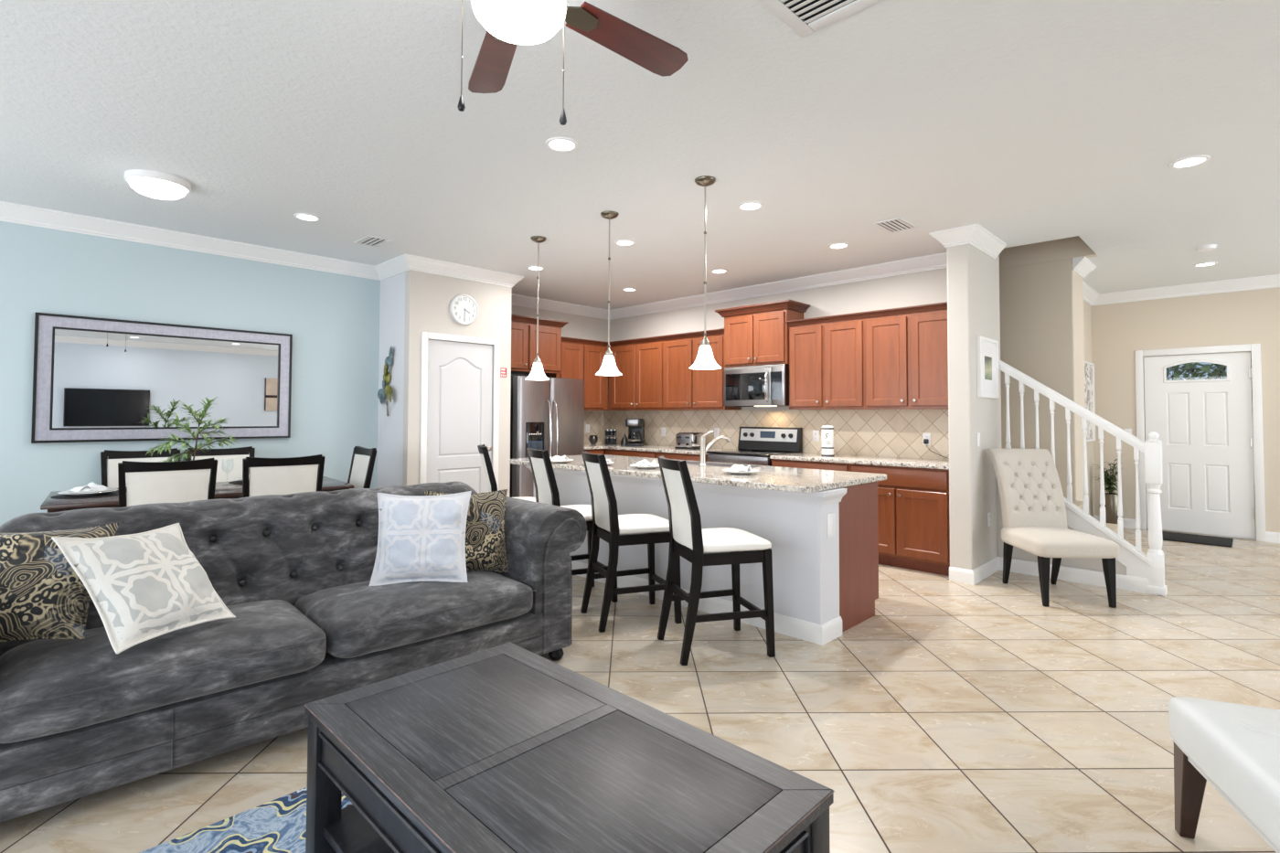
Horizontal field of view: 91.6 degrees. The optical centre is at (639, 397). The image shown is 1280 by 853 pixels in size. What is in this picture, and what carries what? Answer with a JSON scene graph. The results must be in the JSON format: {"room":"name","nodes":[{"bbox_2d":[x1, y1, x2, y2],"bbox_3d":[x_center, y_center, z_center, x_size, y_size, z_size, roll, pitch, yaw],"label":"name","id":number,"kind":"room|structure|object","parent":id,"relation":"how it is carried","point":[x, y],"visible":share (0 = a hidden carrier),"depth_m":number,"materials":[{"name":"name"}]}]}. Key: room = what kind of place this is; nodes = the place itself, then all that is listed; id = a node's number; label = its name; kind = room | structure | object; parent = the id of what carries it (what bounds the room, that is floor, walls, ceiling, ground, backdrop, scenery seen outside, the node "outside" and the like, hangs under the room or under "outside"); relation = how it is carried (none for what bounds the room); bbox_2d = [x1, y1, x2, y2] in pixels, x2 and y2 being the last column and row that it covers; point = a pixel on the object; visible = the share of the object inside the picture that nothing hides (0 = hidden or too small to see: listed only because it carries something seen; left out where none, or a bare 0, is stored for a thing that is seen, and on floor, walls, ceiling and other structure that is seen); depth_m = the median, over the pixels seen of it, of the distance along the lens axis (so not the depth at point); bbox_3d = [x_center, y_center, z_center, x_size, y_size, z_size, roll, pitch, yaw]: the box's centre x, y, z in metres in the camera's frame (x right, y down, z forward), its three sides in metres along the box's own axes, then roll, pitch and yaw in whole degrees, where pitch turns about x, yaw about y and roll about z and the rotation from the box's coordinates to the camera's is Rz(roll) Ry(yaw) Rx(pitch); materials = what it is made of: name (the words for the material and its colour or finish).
{"room":"living room","nodes":[
{"label":"living room","id":0,"kind":"room"},
{"bbox_2d":[0,221,380,525],"bbox_3d":[-4.541,0.026,4.568,0.120,2.820,5.180,-1,-2,45],"label":"wall","id":1,"kind":"structure","parent":0,"point":[332,319],"depth_m":5.20,"materials":[{"name":"blue paint"}]},
{"bbox_2d":[31,312,292,443],"bbox_3d":[-3.844,-0.124,5.166,0.039,0.958,1.713,-1,-2,45],"label":"wall mirror","id":2,"kind":"object","parent":1,"relation":"attached to","point":[95,378],"visible":0.98,"depth_m":5.04,"materials":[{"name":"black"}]},
{"bbox_2d":[52,329,278,427],"bbox_3d":[-3.850,-0.124,5.172,0.020,0.742,1.497,-1,-2,45],"label":"mirror glass","id":3,"kind":"object","parent":2,"relation":"attached to","point":[101,378],"depth_m":5.07,"materials":[{"name":"white"}]},
{"bbox_2d":[376,271,405,487],"bbox_3d":[-2.483,0.081,6.245,0.700,2.820,0.100,-1,-2,45],"label":"wall","id":4,"kind":"structure","parent":0,"point":[392,289],"depth_m":6.15,"materials":[{"name":"white paint"}]},
{"bbox_2d":[377,346,392,415],"bbox_3d":[-2.512,-0.157,6.150,0.360,0.691,0.064,-1,-2,45],"label":"wall sculpture","id":5,"kind":"object","parent":4,"relation":"attached to","point":[386,390],"visible":1,"depth_m":6.15,"materials":[{"name":"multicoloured metal"}]},
{"bbox_2d":[402,269,511,497],"bbox_3d":[-2.118,0.093,6.616,0.900,2.820,1.140,-1,-2,45],"label":"wall","id":6,"kind":"structure","parent":0,"point":[428,296],"depth_m":6.17,"materials":[{"name":"grey paint"}]},
{"bbox_2d":[419,331,499,493],"bbox_3d":[-1.807,0.436,6.277,0.103,2.117,0.864,-1,-2,45],"label":"door","id":7,"kind":"structure","parent":6,"relation":"in","point":[457,377],"depth_m":6.28,"materials":[{"name":"white paint"}]},
{"bbox_2d":[448,294,478,325],"bbox_3d":[-1.784,-0.890,6.316,0.032,0.316,0.316,-1,-2,45],"label":"wall clock","id":8,"kind":"object","parent":6,"relation":"attached to","point":[464,309],"visible":1,"depth_m":6.30,"materials":[{"name":"white plastic"}]},
{"bbox_2d":[511,304,608,454],"bbox_3d":[-1.275,0.142,8.199,0.120,2.820,2.500,-1,-2,45],"label":"wall","id":9,"kind":"structure","parent":0,"point":[579,326],"depth_m":8.55,"materials":[{"name":"grey paint"}]},
{"bbox_2d":[511,313,568,374],"bbox_3d":[-1.453,-0.626,7.574,0.520,0.648,1.065,-1,-2,45],"label":"upper cabinet","id":10,"kind":"object","parent":9,"relation":"attached to","point":[524,328],"visible":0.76,"depth_m":7.47,"materials":[{"name":"brown wood"}]},
{"bbox_2d":[545,336,607,410],"bbox_3d":[-0.848,-0.293,8.284,0.375,0.927,0.880,-1,-2,45],"label":"upper cabinet","id":11,"kind":"object","parent":9,"relation":"attached to","point":[581,358],"visible":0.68,"depth_m":8.22,"materials":[{"name":"brown wood"}]},
{"bbox_2d":[0,0,1279,309],"bbox_3d":[1.462,-1.444,3.520,10.640,0.100,12.040,-1,-2,45],"label":"ceiling","id":12,"kind":"structure","parent":0,"point":[1027,122],"depth_m":3.27,"materials":[{"name":"white paint"}]},
{"bbox_2d":[123,169,191,200],"bbox_3d":[-3.092,-1.333,3.993,0.344,0.127,0.344,-1,-2,45],"label":"flush ceiling light","id":13,"kind":"object","parent":12,"relation":"attached to","point":[152,184],"visible":1,"depth_m":3.90,"materials":[{"name":"white paint"}]},
{"bbox_2d":[293,213,320,221],"bbox_3d":[-2.533,-1.369,4.734,0.184,0.008,0.184,-1,-2,45],"label":"recessed light","id":14,"kind":"object","parent":12,"relation":"in","point":[306,217],"visible":1,"depth_m":4.72,"materials":[{"name":"white plastic"}]},
{"bbox_2d":[353,234,393,247],"bbox_3d":[-2.308,-1.349,5.382,0.310,0.010,0.210,-1,-2,45],"label":"ceiling vent","id":15,"kind":"object","parent":12,"relation":"in","point":[368,240],"visible":1,"depth_m":5.38,"materials":[{"name":"white metal"}]},
{"bbox_2d":[525,235,548,380],"bbox_3d":[-0.863,-0.750,5.260,0.200,1.203,0.200,-1,-2,45],"label":"pendant light","id":16,"kind":"object","parent":12,"relation":"hanging from","point":[537,373],"visible":1,"depth_m":5.23,"materials":[{"name":"white glass"}]},
{"bbox_2d":[544,137,578,151],"bbox_3d":[-0.432,-1.399,3.446,0.184,0.008,0.184,-1,-2,45],"label":"recessed light","id":17,"kind":"object","parent":12,"relation":"in","point":[555,144],"visible":1,"depth_m":3.44,"materials":[{"name":"white plastic"}]},
{"bbox_2d":[457,0,688,125],"bbox_3d":[-0.324,-1.129,1.877,1.295,0.637,1.267,-1,-2,45],"label":"ceiling fan","id":18,"kind":"object","parent":12,"relation":"hanging from","point":[507,24],"visible":1,"depth_m":2.05,"materials":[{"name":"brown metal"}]},
{"bbox_2d":[595,210,621,375],"bbox_3d":[-0.229,-0.767,4.615,0.200,1.203,0.200,-1,-2,45],"label":"pendant light","id":19,"kind":"object","parent":12,"relation":"hanging from","point":[608,368],"visible":1,"depth_m":4.58,"materials":[{"name":"white glass"}]},
{"bbox_2d":[689,175,721,369],"bbox_3d":[0.413,-0.784,3.942,0.200,1.203,0.200,-1,-2,45],"label":"pendant light","id":20,"kind":"object","parent":12,"relation":"hanging from","point":[705,360],"visible":1,"depth_m":3.91,"materials":[{"name":"white glass"}]},
{"bbox_2d":[737,201,763,210],"bbox_3d":[0.790,-1.366,4.446,0.184,0.008,0.184,-1,-2,45],"label":"recessed light","id":21,"kind":"object","parent":12,"relation":"in","point":[750,205],"visible":1,"depth_m":4.44,"materials":[{"name":"white plastic"}]},
{"bbox_2d":[757,0,881,37],"bbox_3d":[0.652,-1.435,2.011,0.640,0.010,0.615,-1,-2,45],"label":"ceiling vent","id":22,"kind":"object","parent":12,"relation":"in","point":[805,17],"visible":1,"depth_m":2.29,"materials":[{"name":"white metal"}]},
{"bbox_2d":[873,216,917,233],"bbox_3d":[2.010,-1.348,4.880,0.210,0.010,0.350,-1,-2,45],"label":"ceiling vent","id":23,"kind":"object","parent":12,"relation":"in","point":[895,225],"visible":1,"depth_m":4.87,"materials":[{"name":"white metal"}]},
{"bbox_2d":[1169,154,1210,168],"bbox_3d":[3.225,-1.380,3.649,0.184,0.008,0.184,-1,-2,45],"label":"recessed light","id":24,"kind":"object","parent":12,"relation":"in","point":[1195,160],"visible":1,"depth_m":3.64,"materials":[{"name":"white plastic"}]},
{"bbox_2d":[0,527,1279,852],"bbox_3d":[1.452,1.475,3.436,10.640,0.100,12.040,-1,-2,45],"label":"floor","id":25,"kind":"structure","parent":0,"point":[983,717],"depth_m":2.83,"materials":[{"name":"beige tile"}]},
{"bbox_2d":[100,448,180,488],"bbox_3d":[-3.834,0.928,4.786,0.496,1.037,0.539,2,-2,-41],"label":"dining chair","id":26,"kind":"object","parent":25,"relation":"on","point":[114,457],"visible":0.16,"depth_m":4.87,"materials":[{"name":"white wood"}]},
{"bbox_2d":[117,458,217,507],"bbox_3d":[-3.082,0.909,4.038,0.496,1.037,0.539,2,-2,-40],"label":"dining chair","id":27,"kind":"object","parent":25,"relation":"on","point":[184,481],"visible":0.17,"depth_m":3.85,"materials":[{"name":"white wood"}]},
{"bbox_2d":[40,476,354,512],"bbox_3d":[-3.229,1.062,4.663,1.795,0.762,0.880,2,-2,-40],"label":"dining table","id":28,"kind":"object","parent":25,"relation":"on","point":[223,489],"visible":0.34,"depth_m":4.11,"materials":[{"name":"brown wood"}]},
{"bbox_2d":[50,490,118,499],"bbox_3d":[-3.756,0.666,4.237,0.380,0.003,0.380,-1,-2,45],"label":"placemat","id":29,"kind":"object","parent":28,"relation":"on","point":[113,493],"visible":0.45,"depth_m":4.17,"materials":[{"name":"black fabric"}]},
{"bbox_2d":[57,488,118,496],"bbox_3d":[-3.756,0.650,4.238,0.310,0.025,0.310,-1,-2,45],"label":"charger plate","id":30,"kind":"object","parent":29,"relation":"on","point":[112,489],"visible":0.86,"depth_m":4.16,"materials":[{"name":"white ceramic"}]},
{"bbox_2d":[64,487,112,493],"bbox_3d":[-3.756,0.642,4.238,0.250,0.023,0.250,-1,-2,45],"label":"dinner plate","id":31,"kind":"object","parent":30,"relation":"on","point":[86,490],"visible":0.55,"depth_m":4.20,"materials":[{"name":"white ceramic"}]},
{"bbox_2d":[69,482,108,491],"bbox_3d":[-3.756,0.614,4.240,0.152,0.058,0.202,-1,-2,45],"label":"napkin","id":32,"kind":"object","parent":31,"relation":"on","point":[92,485],"visible":0.97,"depth_m":4.23,"materials":[{"name":"white fabric"}]},
{"bbox_2d":[145,396,240,461],"bbox_3d":[-3.326,0.330,4.644,0.248,0.701,0.614,-1,-2,45],"label":"potted plant","id":33,"kind":"object","parent":28,"relation":"on","point":[208,442],"visible":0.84,"depth_m":4.66,"materials":[{"name":"green plant"}]},
{"bbox_2d":[184,446,255,482],"bbox_3d":[-3.430,0.939,5.125,0.496,1.037,0.539,2,-2,-41],"label":"dining chair","id":34,"kind":"object","parent":25,"relation":"on","point":[229,460],"visible":0.16,"depth_m":5.33,"materials":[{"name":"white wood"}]},
{"bbox_2d":[138,787,351,852],"bbox_3d":[-0.711,1.346,1.197,2.040,0.011,1.670,-1,-2,45],"label":"area rug","id":35,"kind":"object","parent":25,"relation":"on","point":[279,825],"visible":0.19,"depth_m":1.94,"materials":[{"name":"blue fabric"}]},
{"bbox_2d":[304,641,834,852],"bbox_3d":[-0.274,1.129,1.628,1.318,0.450,0.717,-1,-2,45],"label":"coffee table","id":36,"kind":"object","parent":35,"relation":"on","point":[505,748],"visible":1,"depth_m":1.52,"materials":[{"name":"black wood"}]},
{"bbox_2d":[323,804,394,852],"bbox_3d":[-0.275,1.252,1.625,1.255,0.028,0.653,-1,-2,45],"label":"shelf","id":37,"kind":"object","parent":36,"relation":"attached to","point":[348,831],"depth_m":1.77,"materials":[{"name":"black paint"}]},
{"bbox_2d":[242,454,325,497],"bbox_3d":[-2.588,0.923,4.440,0.496,1.037,0.539,2,-2,-39],"label":"dining chair","id":38,"kind":"object","parent":25,"relation":"on","point":[289,475],"visible":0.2,"depth_m":4.25,"materials":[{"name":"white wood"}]},
{"bbox_2d":[0,480,586,822],"bbox_3d":[-1.557,0.940,2.860,2.670,0.915,0.998,2,-2,-43],"label":"sofa","id":39,"kind":"object","parent":25,"relation":"on","point":[80,718],"visible":0.7,"depth_m":2.57,"materials":[{"name":"grey fabric"}]},
{"bbox_2d":[0,522,119,641],"bbox_3d":[-2.187,0.660,2.201,0.457,0.352,0.316,1,-2,-23],"label":"throw pillow","id":40,"kind":"object","parent":39,"relation":"on","point":[42,596],"visible":0.77,"depth_m":2.17,"materials":[{"name":"multicoloured fabric"}]},
{"bbox_2d":[51,522,235,653],"bbox_3d":[-1.807,0.678,2.300,0.313,0.395,0.499,0,-2,10],"label":"throw pillow","id":41,"kind":"object","parent":39,"relation":"on","point":[144,586],"visible":1,"depth_m":2.21,"materials":[{"name":"beige fabric"}]},
{"bbox_2d":[0,599,326,743],"bbox_3d":[-1.813,0.994,2.405,0.974,0.211,0.670,2,-2,-43],"label":"seat cushion","id":42,"kind":"object","parent":39,"relation":"on","point":[52,690],"depth_m":2.19,"materials":[{"name":"grey fabric"}]},
{"bbox_2d":[294,571,533,658],"bbox_3d":[-1.091,1.016,3.078,0.985,0.212,0.671,2,-2,-43],"label":"seat cushion","id":43,"kind":"object","parent":39,"relation":"on","point":[357,619],"depth_m":2.86,"materials":[{"name":"grey fabric"}]},
{"bbox_2d":[368,490,471,586],"bbox_3d":[-1.095,0.704,3.124,0.467,0.442,0.194,1,-2,-11],"label":"throw pillow","id":44,"kind":"object","parent":39,"relation":"on","point":[421,538],"visible":1,"depth_m":3.08,"materials":[{"name":"white fabric"}]},
{"bbox_2d":[424,489,509,572],"bbox_3d":[-0.929,0.728,3.355,0.456,0.465,0.197,1,-2,-24],"label":"throw pillow","id":45,"kind":"object","parent":39,"relation":"on","point":[485,550],"visible":0.6,"depth_m":3.36,"materials":[{"name":"multicoloured fabric"}]},
{"bbox_2d":[347,446,376,489],"bbox_3d":[-2.561,0.946,5.235,0.539,1.037,0.496,2,-2,-41],"label":"dining chair","id":46,"kind":"object","parent":25,"relation":"on","point":[363,459],"visible":0.21,"depth_m":5.39,"materials":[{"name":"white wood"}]},
{"bbox_2d":[477,444,535,501],"bbox_3d":[-1.004,0.921,4.946,0.572,1.082,0.464,1,-2,-16],"label":"counter stool","id":47,"kind":"object","parent":25,"relation":"on","point":[492,485],"visible":0.22,"depth_m":4.71,"materials":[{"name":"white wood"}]},
{"bbox_2d":[509,375,584,497],"bbox_3d":[-1.265,0.651,7.372,0.916,1.754,0.951,-1,-2,45],"label":"refrigerator","id":48,"kind":"object","parent":25,"relation":"on","point":[549,415],"visible":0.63,"depth_m":7.00,"materials":[{"name":"silver metal"}]},
{"bbox_2d":[526,448,617,602],"bbox_3d":[-0.515,0.910,4.492,0.572,1.082,0.464,1,-2,-26],"label":"counter stool","id":49,"kind":"object","parent":25,"relation":"on","point":[547,492],"visible":0.31,"depth_m":4.34,"materials":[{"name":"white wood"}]},
{"bbox_2d":[560,504,592,521],"bbox_3d":[-0.462,0.835,4.520,0.456,0.086,0.461,1,-2,-26],"label":"seat cushion","id":50,"kind":"object","parent":49,"relation":"on","point":[584,509],"depth_m":4.42,"materials":[{"name":"white fabric"}]},
{"bbox_2d":[604,448,656,458],"bbox_3d":[0.082,1.106,7.914,0.918,0.885,0.707,-1,-2,45],"label":"base cabinet","id":51,"kind":"object","parent":25,"relation":"on","point":[624,453],"visible":0.1,"depth_m":7.67,"materials":[{"name":"brown wood"}]},
{"bbox_2d":[584,443,736,455],"bbox_3d":[-0.038,0.640,7.707,2.311,0.035,1.198,-1,-2,45],"label":"countertop","id":52,"kind":"structure","parent":51,"relation":"on","point":[587,446],"depth_m":7.67,"materials":[{"name":"beige stone"}]},
{"bbox_2d":[604,426,617,444],"bbox_3d":[-0.402,0.518,8.520,0.170,0.252,0.170,-1,-2,45],"label":"coffee pod carousel","id":53,"kind":"object","parent":52,"relation":"on","point":[612,439],"visible":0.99,"depth_m":8.46,"materials":[{"name":"black plastic"}]},
{"bbox_2d":[625,418,644,446],"bbox_3d":[-0.073,0.454,8.053,0.200,0.355,0.293,0,-2,15],"label":"coffee maker","id":54,"kind":"object","parent":52,"relation":"on","point":[635,426],"visible":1,"depth_m":7.98,"materials":[{"name":"black plastic"}]},
{"bbox_2d":[674,432,704,449],"bbox_3d":[0.606,0.520,7.442,0.280,0.194,0.302,-1,-2,45],"label":"toaster","id":55,"kind":"object","parent":52,"relation":"on","point":[689,441],"visible":0.89,"depth_m":7.33,"materials":[{"name":"silver metal"}]},
{"bbox_2d":[580,450,681,632],"bbox_3d":[-0.084,0.899,4.073,0.572,1.082,0.464,1,-2,-21],"label":"counter stool","id":56,"kind":"object","parent":25,"relation":"on","point":[608,526],"visible":0.9,"depth_m":3.92,"materials":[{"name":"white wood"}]},
{"bbox_2d":[605,513,669,534],"bbox_3d":[-0.029,0.824,4.096,0.456,0.086,0.461,1,-2,-21],"label":"seat cushion","id":57,"kind":"object","parent":56,"relation":"on","point":[632,524],"depth_m":3.91,"materials":[{"name":"white fabric"}]},
{"bbox_2d":[656,451,707,461],"bbox_3d":[0.683,1.091,7.324,0.763,0.885,0.707,-1,-2,45],"label":"base cabinet","id":58,"kind":"object","parent":25,"relation":"on","point":[669,455],"visible":0.05,"depth_m":7.11,"materials":[{"name":"brown wood"}]},
{"bbox_2d":[525,465,878,645],"bbox_3d":[0.310,1.020,4.868,2.924,0.884,0.862,-1,-2,45],"label":"kitchen island","id":59,"kind":"object","parent":25,"relation":"on","point":[825,547],"visible":0.5,"depth_m":3.92,"materials":[{"name":"white paint"}]},
{"bbox_2d":[509,454,886,492],"bbox_3d":[0.240,0.559,4.918,3.025,0.036,1.110,-1,-2,45],"label":"island countertop","id":60,"kind":"structure","parent":59,"relation":"on","point":[787,479],"depth_m":4.18,"materials":[{"name":"stone"}]},
{"bbox_2d":[699,430,730,466],"bbox_3d":[0.602,0.408,5.000,0.330,0.273,0.060,2,-2,-39],"label":"faucet","id":61,"kind":"object","parent":60,"relation":"on","point":[703,449],"visible":1,"depth_m":4.91,"materials":[{"name":"silver metal"}]},
{"bbox_2d":[686,460,760,467],"bbox_3d":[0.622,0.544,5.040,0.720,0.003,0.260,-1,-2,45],"label":"sink","id":62,"kind":"object","parent":60,"relation":"in","point":[690,462],"visible":0.64,"depth_m":5.05,"materials":[{"name":"silver metal"}]},
{"bbox_2d":[827,512,835,537],"bbox_3d":[1.139,0.761,3.701,0.007,0.140,0.095,-1,-2,45],"label":"switch plate","id":63,"kind":"object","parent":59,"relation":"attached to","point":[831,517],"depth_m":3.69,"materials":[{"name":"white plastic"}]},
{"bbox_2d":[657,456,775,665],"bbox_3d":[0.404,0.886,3.561,0.572,1.082,0.464,1,-2,-16],"label":"counter stool","id":64,"kind":"object","parent":25,"relation":"on","point":[688,539],"visible":1,"depth_m":3.41,"materials":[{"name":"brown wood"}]},
{"bbox_2d":[687,527,771,553],"bbox_3d":[0.460,0.811,3.580,0.456,0.086,0.461,1,-2,-16],"label":"seat cushion","id":65,"kind":"object","parent":64,"relation":"on","point":[718,539],"depth_m":3.40,"materials":[{"name":"beige leather"}]},
{"bbox_2d":[706,426,802,466],"bbox_3d":[1.230,0.914,6.754,0.790,1.170,0.719,-1,-2,45],"label":"range","id":66,"kind":"object","parent":25,"relation":"on","point":[756,445],"visible":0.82,"depth_m":6.80,"materials":[{"name":"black metal"}]},
{"bbox_2d":[706,448,799,457],"bbox_3d":[1.227,0.603,6.759,0.786,0.023,0.620,-1,-2,45],"label":"cooktop","id":67,"kind":"object","parent":66,"relation":"in","point":[739,453],"depth_m":6.68,"materials":[{"name":"black glass"}]},
{"bbox_2d":[771,458,850,471],"bbox_3d":[1.836,1.063,6.189,0.828,0.885,0.707,-1,-2,45],"label":"base cabinet","id":68,"kind":"object","parent":25,"relation":"on","point":[821,465],"visible":0.15,"depth_m":5.95,"materials":[{"name":"brown wood"}]},
{"bbox_2d":[850,463,949,575],"bbox_3d":[2.442,1.048,5.593,0.868,0.885,0.707,-1,-2,45],"label":"base cabinet","id":69,"kind":"object","parent":25,"relation":"on","point":[913,502],"visible":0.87,"depth_m":5.28,"materials":[{"name":"brown wood"}]},
{"bbox_2d":[769,452,949,469],"bbox_3d":[2.156,0.595,5.903,1.701,0.035,0.693,-1,-2,45],"label":"countertop","id":70,"kind":"structure","parent":69,"relation":"on","point":[918,463],"depth_m":5.73,"materials":[{"name":"beige stone"}]},
{"bbox_2d":[821,425,834,456],"bbox_3d":[1.869,0.430,6.197,0.124,0.310,0.132,-1,-2,45],"label":"canister","id":71,"kind":"object","parent":70,"relation":"on","point":[827,431],"visible":0.99,"depth_m":6.15,"materials":[{"name":"grey ceramic"}]},
{"bbox_2d":[986,448,1119,607],"bbox_3d":[3.069,0.941,4.712,0.552,1.058,0.834,0,-2,3],"label":"tufted chair","id":72,"kind":"object","parent":25,"relation":"on","point":[1034,518],"visible":1,"depth_m":4.80,"materials":[{"name":"beige fabric"}]},
{"bbox_2d":[996,360,1167,596],"bbox_3d":[3.007,0.338,6.154,3.405,2.340,0.993,-1,-2,45],"label":"staircase","id":73,"kind":"structure","parent":25,"relation":"on","point":[1138,569],"depth_m":4.88,"materials":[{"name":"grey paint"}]},
{"bbox_2d":[1095,458,1123,523],"bbox_3d":[5.530,1.140,7.345,0.318,0.823,0.267,-1,-2,45],"label":"planter","id":74,"kind":"object","parent":25,"relation":"on","point":[1111,497],"visible":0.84,"depth_m":7.26,"materials":[{"name":"silver metal"}]},
{"bbox_2d":[1162,531,1233,547],"bbox_3d":[5.976,1.527,6.714,0.610,0.013,0.580,-1,-2,45],"label":"door mat","id":75,"kind":"object","parent":25,"relation":"on","point":[1220,541],"visible":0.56,"depth_m":6.67,"materials":[{"name":"grey fabric"}]},
{"bbox_2d":[1168,696,1279,852],"bbox_3d":[1.756,1.136,1.393,0.520,0.461,1.150,0,-2,19],"label":"upholstered bench","id":76,"kind":"object","parent":25,"relation":"on","point":[1234,748],"visible":1,"depth_m":1.75,"materials":[{"name":"white fabric"}]},
{"bbox_2d":[609,235,1097,453],"bbox_3d":[1.952,-0.812,7.354,5.700,4.700,1.020,-1,-2,45],"label":"wall","id":77,"kind":"structure","parent":0,"point":[927,287],"depth_m":6.40,"materials":[{"name":"grey paint"}]},
{"bbox_2d":[608,335,663,410],"bbox_3d":[0.029,-0.291,8.243,1.017,0.927,0.377,-1,-2,45],"label":"upper cabinet","id":78,"kind":"object","parent":77,"relation":"attached to","point":[639,361],"visible":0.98,"depth_m":8.08,"materials":[{"name":"brown wood"}]},
{"bbox_2d":[0,201,1279,319],"bbox_3d":[1.462,-1.333,3.517,10.400,0.122,11.800,-1,-2,45],"label":"crown molding","id":79,"kind":"structure","parent":77,"relation":"attached to","point":[975,235],"depth_m":6.07,"materials":[{"name":"white paint"}]},
{"bbox_2d":[661,328,741,410],"bbox_3d":[0.729,-0.308,7.555,0.945,0.927,0.377,-1,-2,45],"label":"upper cabinet","id":80,"kind":"object","parent":77,"relation":"attached to","point":[685,388],"visible":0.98,"depth_m":7.45,"materials":[{"name":"brown wood"}]},
{"bbox_2d":[714,299,810,367],"bbox_3d":[1.349,-0.670,6.919,0.965,0.658,0.430,-1,-2,45],"label":"upper cabinet","id":81,"kind":"object","parent":77,"relation":"attached to","point":[754,335],"visible":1,"depth_m":6.75,"materials":[{"name":"brown wood"}]},
{"bbox_2d":[723,363,789,406],"bbox_3d":[1.337,-0.117,6.882,0.790,0.441,0.444,-1,-2,45],"label":"microwave oven","id":82,"kind":"object","parent":81,"relation":"attached to","point":[767,385],"visible":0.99,"depth_m":6.73,"materials":[{"name":"silver metal"}]},
{"bbox_2d":[584,409,949,459],"bbox_3d":[0.860,0.367,6.827,4.840,0.465,1.210,-1,-2,45],"label":"backsplash","id":83,"kind":"structure","parent":77,"relation":"attached to","point":[869,432],"depth_m":6.65,"materials":[{"name":"beige tile"}]},
{"bbox_2d":[786,311,865,409],"bbox_3d":[1.956,-0.339,6.348,0.830,0.927,0.377,-1,-2,45],"label":"upper cabinet","id":84,"kind":"object","parent":77,"relation":"attached to","point":[826,354],"visible":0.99,"depth_m":6.21,"materials":[{"name":"brown wood"}]},
{"bbox_2d":[862,301,948,409],"bbox_3d":[2.562,-0.354,5.752,0.870,0.927,0.377,-1,-2,45],"label":"upper cabinet","id":85,"kind":"object","parent":77,"relation":"attached to","point":[906,354],"visible":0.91,"depth_m":5.67,"materials":[{"name":"brown wood"}]},
{"bbox_2d":[946,244,1001,570],"bbox_3d":[2.857,0.072,5.291,0.170,2.820,0.850,-1,-2,45],"label":"wall","id":86,"kind":"structure","parent":0,"point":[973,276],"depth_m":5.02,"materials":[{"name":"grey paint"}]},
{"bbox_2d":[949,556,999,585],"bbox_3d":[2.789,1.424,5.177,0.186,0.110,0.686,-1,-2,45],"label":"baseboard","id":87,"kind":"structure","parent":86,"relation":"attached to","point":[973,577],"depth_m":4.97,"materials":[{"name":"white paint"}]},
{"bbox_2d":[976,335,999,398],"bbox_3d":[2.925,-0.244,5.227,0.030,0.500,0.500,-1,-2,45],"label":"framed print","id":88,"kind":"object","parent":86,"relation":"attached to","point":[986,348],"visible":1,"depth_m":5.21,"materials":[{"name":"white paint"}]},
{"bbox_2d":[984,355,991,380],"bbox_3d":[2.926,-0.244,5.226,0.002,0.194,0.194,-1,-2,45],"label":"print","id":89,"kind":"object","parent":88,"relation":"attached to","point":[987,358],"depth_m":5.23},
{"bbox_2d":[999,257,1085,501],"bbox_3d":[2.816,0.117,6.839,3.220,2.820,1.300,-1,-2,45],"label":"wall","id":90,"kind":"structure","parent":0,"point":[1041,304],"depth_m":6.01,"materials":[{"name":"beige paint"}]},
{"bbox_2d":[1083,300,1094,516],"bbox_3d":[4.886,0.130,7.046,0.120,2.820,1.900,-1,-2,45],"label":"wall","id":91,"kind":"structure","parent":0,"point":[1087,310],"depth_m":7.51,"materials":[{"name":"beige paint"}]},
{"bbox_2d":[1084,361,1095,442],"bbox_3d":[5.240,0.053,7.290,0.045,0.930,0.720,-1,-2,45],"label":"framed print","id":92,"kind":"object","parent":91,"relation":"attached to","point":[1089,368],"visible":0.5,"depth_m":7.40,"materials":[{"name":"white paint"}]},
{"bbox_2d":[1090,287,1279,533],"bbox_3d":[7.490,0.106,5.901,5.440,2.820,0.120,-1,-2,45],"label":"wall","id":93,"kind":"structure","parent":0,"point":[1249,316],"depth_m":7.20,"materials":[{"name":"beige paint"}]},
{"bbox_2d":[1092,515,1135,528],"bbox_3d":[4.895,1.474,6.633,0.425,0.110,2.416,-1,-2,45],"label":"baseboard","id":94,"kind":"structure","parent":93,"relation":"attached to","point":[1130,523],"depth_m":7.41,"materials":[{"name":"white paint"}]},
{"bbox_2d":[1134,343,1265,542],"bbox_3d":[6.297,0.490,7.031,1.060,2.110,0.166,-1,-2,45],"label":"door","id":95,"kind":"structure","parent":93,"relation":"in","point":[1204,427],"depth_m":6.96,"materials":[{"name":"white paint"}]},
{"label":"outside","id":96,"kind":"structure","parent":0,"visible":0},
{"bbox_3d":[9.429,1.779,10.255,11.000,0.060,8.880,-1,-2,45],"label":"lawn","id":97,"kind":"structure","parent":96,"visible":0},
{"bbox_2d":[1166,352,1252,409],"bbox_3d":[8.311,0.287,9.266,2.128,2.871,2.572,1,-2,-29],"label":"tree","id":98,"kind":"object","parent":97,"relation":"on","point":[1215,374],"visible":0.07,"depth_m":8.72,"materials":[{"name":"green plant"}]},
{"bbox_3d":[5.206,-0.078,-0.210,0.120,2.820,12.040,-1,-2,45],"label":"wall","id":99,"kind":"structure","parent":0,"visible":0},
{"bbox_2d":[1265,531,1279,543],"bbox_3d":[3.831,1.311,1.099,3.725,0.110,11.800,-1,-2,45],"label":"baseboard","id":100,"kind":"structure","parent":99,"relation":"attached to","point":[1270,537],"depth_m":6.56,"materials":[{"name":"white paint"}]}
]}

